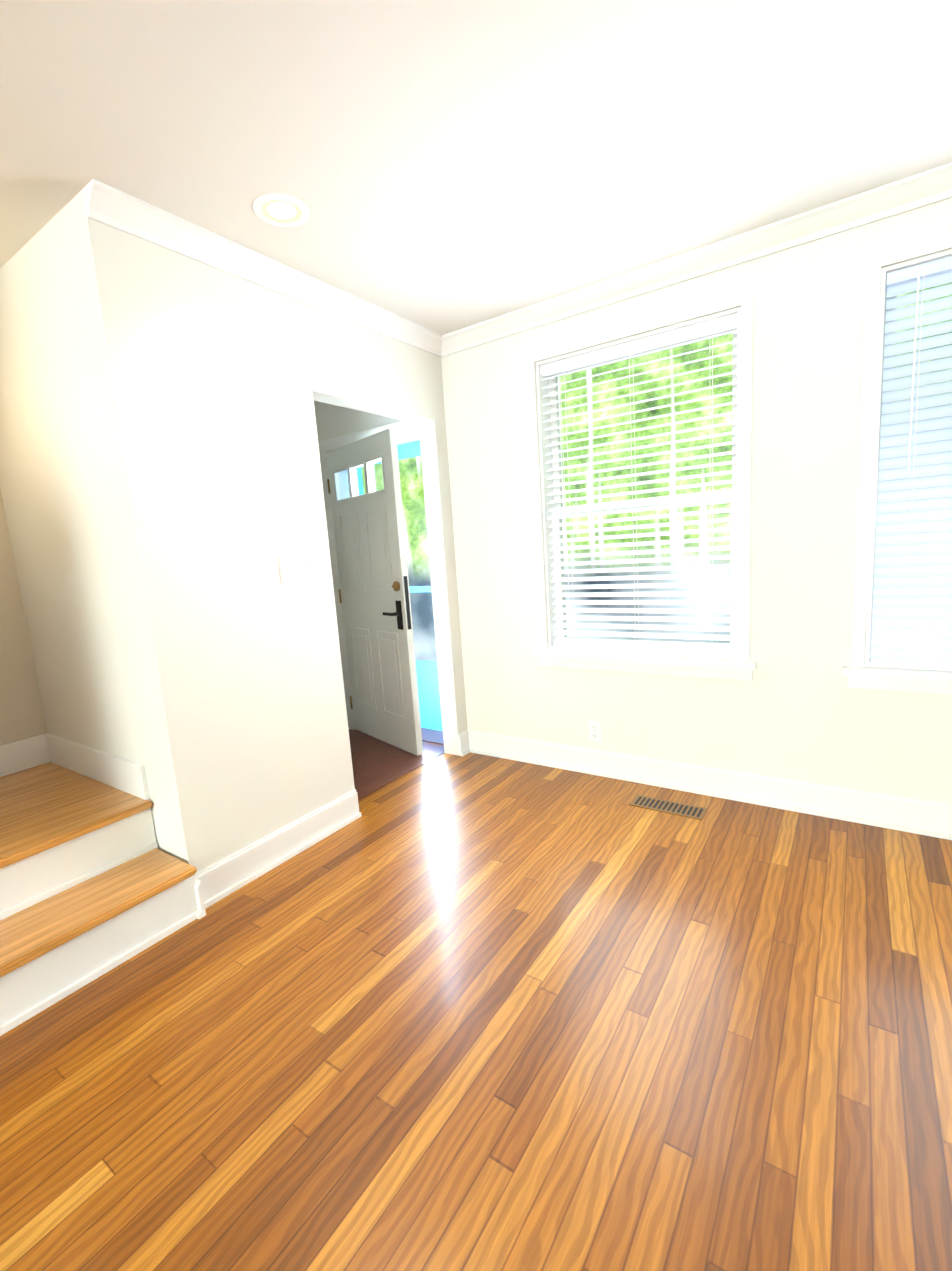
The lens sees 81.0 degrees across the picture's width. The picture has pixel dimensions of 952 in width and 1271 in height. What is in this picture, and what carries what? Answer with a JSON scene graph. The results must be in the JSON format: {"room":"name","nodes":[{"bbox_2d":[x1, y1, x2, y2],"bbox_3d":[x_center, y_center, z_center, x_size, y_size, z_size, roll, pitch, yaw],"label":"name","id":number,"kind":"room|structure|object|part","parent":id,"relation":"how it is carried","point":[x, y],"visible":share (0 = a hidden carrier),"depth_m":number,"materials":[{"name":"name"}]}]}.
{"room":"empty living room","nodes":[
{"label":"empty living room","id":0,"kind":"room"},
{"bbox_2d":[0,489,46,744],"bbox_3d":[-4.361,-1.184,-0.610,0.100,5.700,11.108,2,11,34],"label":"wall","id":1,"kind":"structure","parent":0,"point":[22,717],"depth_m":2.61,"materials":[{"name":"paint"}]},
{"bbox_2d":[0,735,47,776],"bbox_3d":[-2.335,0.621,2.374,0.015,0.140,0.810,2,11,34],"label":"baseboard","id":2,"kind":"structure","parent":1,"relation":"attached to","point":[16,756],"depth_m":2.64,"materials":[{"name":"white wood"}]},
{"bbox_2d":[303,303,467,755],"bbox_3d":[-0.463,-0.500,3.070,0.120,2.700,0.998,2,11,34],"label":"wall","id":3,"kind":"structure","parent":0,"point":[354,366],"depth_m":3.17,"materials":[{"name":"paint"}]},
{"bbox_2d":[194,730,469,918],"bbox_3d":[-0.545,0.837,2.857,0.070,0.140,1.877,2,11,34],"label":"baseboard","id":4,"kind":"structure","parent":3,"relation":"attached to","point":[223,878],"depth_m":2.41,"materials":[{"name":"white wood"}]},
{"bbox_2d":[0,728,951,1270],"bbox_3d":[-2.034,1.729,-1.463,4.895,0.112,11.358,2,11,34],"label":"floor","id":5,"kind":"structure","parent":0,"point":[466,1012],"depth_m":1.45,"materials":[{"name":"brown wood"}]},
{"bbox_2d":[0,762,199,1035],"bbox_3d":[-2.656,-0.330,0.736,1.257,3.374,3.596,2,11,34],"label":"staircase","id":6,"kind":"structure","parent":5,"relation":"on","point":[95,883],"depth_m":1.95,"materials":[{"name":"paint"}]},
{"bbox_2d":[0,189,354,873],"bbox_3d":[-1.421,-0.366,2.619,1.190,2.700,0.850,2,11,34],"label":"wall block","id":7,"kind":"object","parent":5,"relation":"on","point":[161,487],"visible":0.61,"depth_m":2.18,"materials":[{"name":"paint"}]},
{"bbox_2d":[40,733,149,799],"bbox_3d":[-1.700,0.564,2.466,0.959,0.140,0.015,2,11,34],"label":"baseboard","id":8,"kind":"structure","parent":7,"relation":"attached to","point":[123,774],"depth_m":2.41,"materials":[{"name":"white wood"}]},
{"bbox_2d":[83,179,442,356],"bbox_3d":[-0.692,-1.520,2.497,0.078,0.082,1.848,2,11,34],"label":"crown molding","id":9,"kind":"structure","parent":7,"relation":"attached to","point":[110,206],"depth_m":2.16,"materials":[{"name":"white wood"}]},
{"bbox_2d":[279,555,312,583],"bbox_3d":[-0.792,-0.295,2.471,0.020,0.116,0.170,2,11,34],"label":"light switch","id":10,"kind":"object","parent":7,"relation":"attached to","point":[298,568],"visible":1,"depth_m":2.47,"materials":[{"name":"white plastic"}]},
{"bbox_2d":[629,795,707,819],"bbox_3d":[0.929,0.830,2.704,0.340,0.006,0.120,2,11,34],"label":"floor vent","id":11,"kind":"object","parent":5,"relation":"in","point":[674,808],"visible":1,"depth_m":2.69,"materials":[{"name":"gold metal"}]},
{"bbox_2d":[0,0,951,334],"bbox_3d":[-2.279,-0.857,-1.973,5.095,0.200,11.308,2,11,34],"label":"ceiling","id":12,"kind":"structure","parent":0,"point":[442,166],"depth_m":1.60,"materials":[{"name":"paint"}]},
{"bbox_2d":[253,193,309,226],"bbox_3d":[-0.674,-1.473,1.937,0.188,0.005,0.188,2,11,34],"label":"recessed light","id":13,"kind":"object","parent":12,"relation":"in","point":[282,210],"visible":1,"depth_m":1.93,"materials":[{"name":"white plastic"}]},
{"bbox_2d":[314,198,951,804],"bbox_3d":[0.975,-0.556,2.838,5.095,2.710,0.250,2,11,34],"label":"wall","id":14,"kind":"structure","parent":0,"point":[796,708],"depth_m":2.52,"materials":[{"name":"paint"}]},
{"bbox_2d":[318,421,442,755],"bbox_3d":[-0.652,-0.307,3.807,1.003,2.115,0.543,2,11,34],"label":"front door","id":15,"kind":"structure","parent":14,"relation":"in","point":[408,439],"depth_m":3.74,"materials":[{"name":"white wood"}]},
{"bbox_3d":[-0.722,-0.253,3.742,0.107,2.014,0.861,-11,11,-39],"label":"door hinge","id":16,"kind":"part","parent":15,"relation":"part of","materials":[{"name":"white wood"}]},
{"bbox_3d":[-0.503,-0.202,3.478,0.097,0.330,0.169,-11,11,-39],"label":"handle","id":17,"kind":"part","parent":15,"relation":"part of","materials":[{"name":"black metal"}]},
{"bbox_2d":[588,721,600,741],"bbox_3d":[0.663,0.538,3.114,0.072,0.116,0.010,2,11,34],"label":"electrical outlet","id":18,"kind":"object","parent":14,"relation":"attached to","point":[594,731],"visible":1,"depth_m":3.11,"materials":[{"name":"white plastic"}]},
{"bbox_2d":[526,290,756,680],"bbox_3d":[0.811,-0.652,2.845,1.150,1.690,0.210,2,11,34],"label":"window","id":19,"kind":"structure","parent":14,"relation":"in","point":[739,665],"depth_m":2.80,"materials":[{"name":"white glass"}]},
{"bbox_2d":[540,313,737,654],"bbox_3d":[0.804,-0.674,2.833,0.960,1.517,0.056,2,11,34],"label":"window blind","id":20,"kind":"object","parent":19,"relation":"attached to","point":[717,325],"visible":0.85,"depth_m":2.81,"materials":[{"name":"white plastic"}]},
{"bbox_3d":[0.845,-0.687,2.892,0.968,1.519,0.065,2,11,34],"label":"left window sash","id":21,"kind":"part","parent":19,"relation":"part of","materials":[{"name":"white wood"}]},
{"bbox_3d":[0.845,-0.687,2.892,0.888,1.439,0.039,2,11,34],"label":"glass","id":22,"kind":"part","parent":19,"relation":"part of","materials":[{"name":"clear glass"}]},
{"bbox_2d":[347,718,951,839],"bbox_3d":[0.982,0.724,2.922,4.895,0.140,0.029,2,11,34],"label":"baseboard","id":23,"kind":"structure","parent":14,"relation":"attached to","point":[923,817],"depth_m":2.72,"materials":[{"name":"white wood"}]},
{"bbox_2d":[441,162,951,356],"bbox_3d":[1.302,-1.608,2.199,3.705,0.082,0.078,2,11,34],"label":"crown molding","id":24,"kind":"structure","parent":14,"relation":"attached to","point":[921,189],"depth_m":2.36,"materials":[{"name":"white wood"}]},
{"bbox_2d":[842,234,951,694],"bbox_3d":[2.039,-0.604,2.012,1.150,1.690,0.210,2,11,34],"label":"window","id":25,"kind":"structure","parent":14,"relation":"in","point":[862,671],"depth_m":2.24,"materials":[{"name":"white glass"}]},
{"bbox_3d":[2.073,-0.639,2.059,0.968,1.519,0.065,2,11,34],"label":"right window sash","id":26,"kind":"part","parent":25,"relation":"part of","materials":[{"name":"white wood"}]},
{"bbox_2d":[870,256,951,664],"bbox_3d":[2.029,-0.625,1.995,0.960,1.517,0.068,2,11,34],"label":"window blind","id":27,"kind":"object","parent":25,"relation":"attached to","point":[912,611],"visible":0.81,"depth_m":2.20,"materials":[{"name":"grey plastic"}]},
{"label":"outside","id":28,"kind":"structure","parent":0,"visible":0},
{"bbox_2d":[361,282,951,660],"bbox_3d":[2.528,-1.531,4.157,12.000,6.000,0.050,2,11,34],"label":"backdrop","id":29,"kind":"structure","parent":28,"point":[418,600],"depth_m":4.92,"materials":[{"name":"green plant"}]}
]}

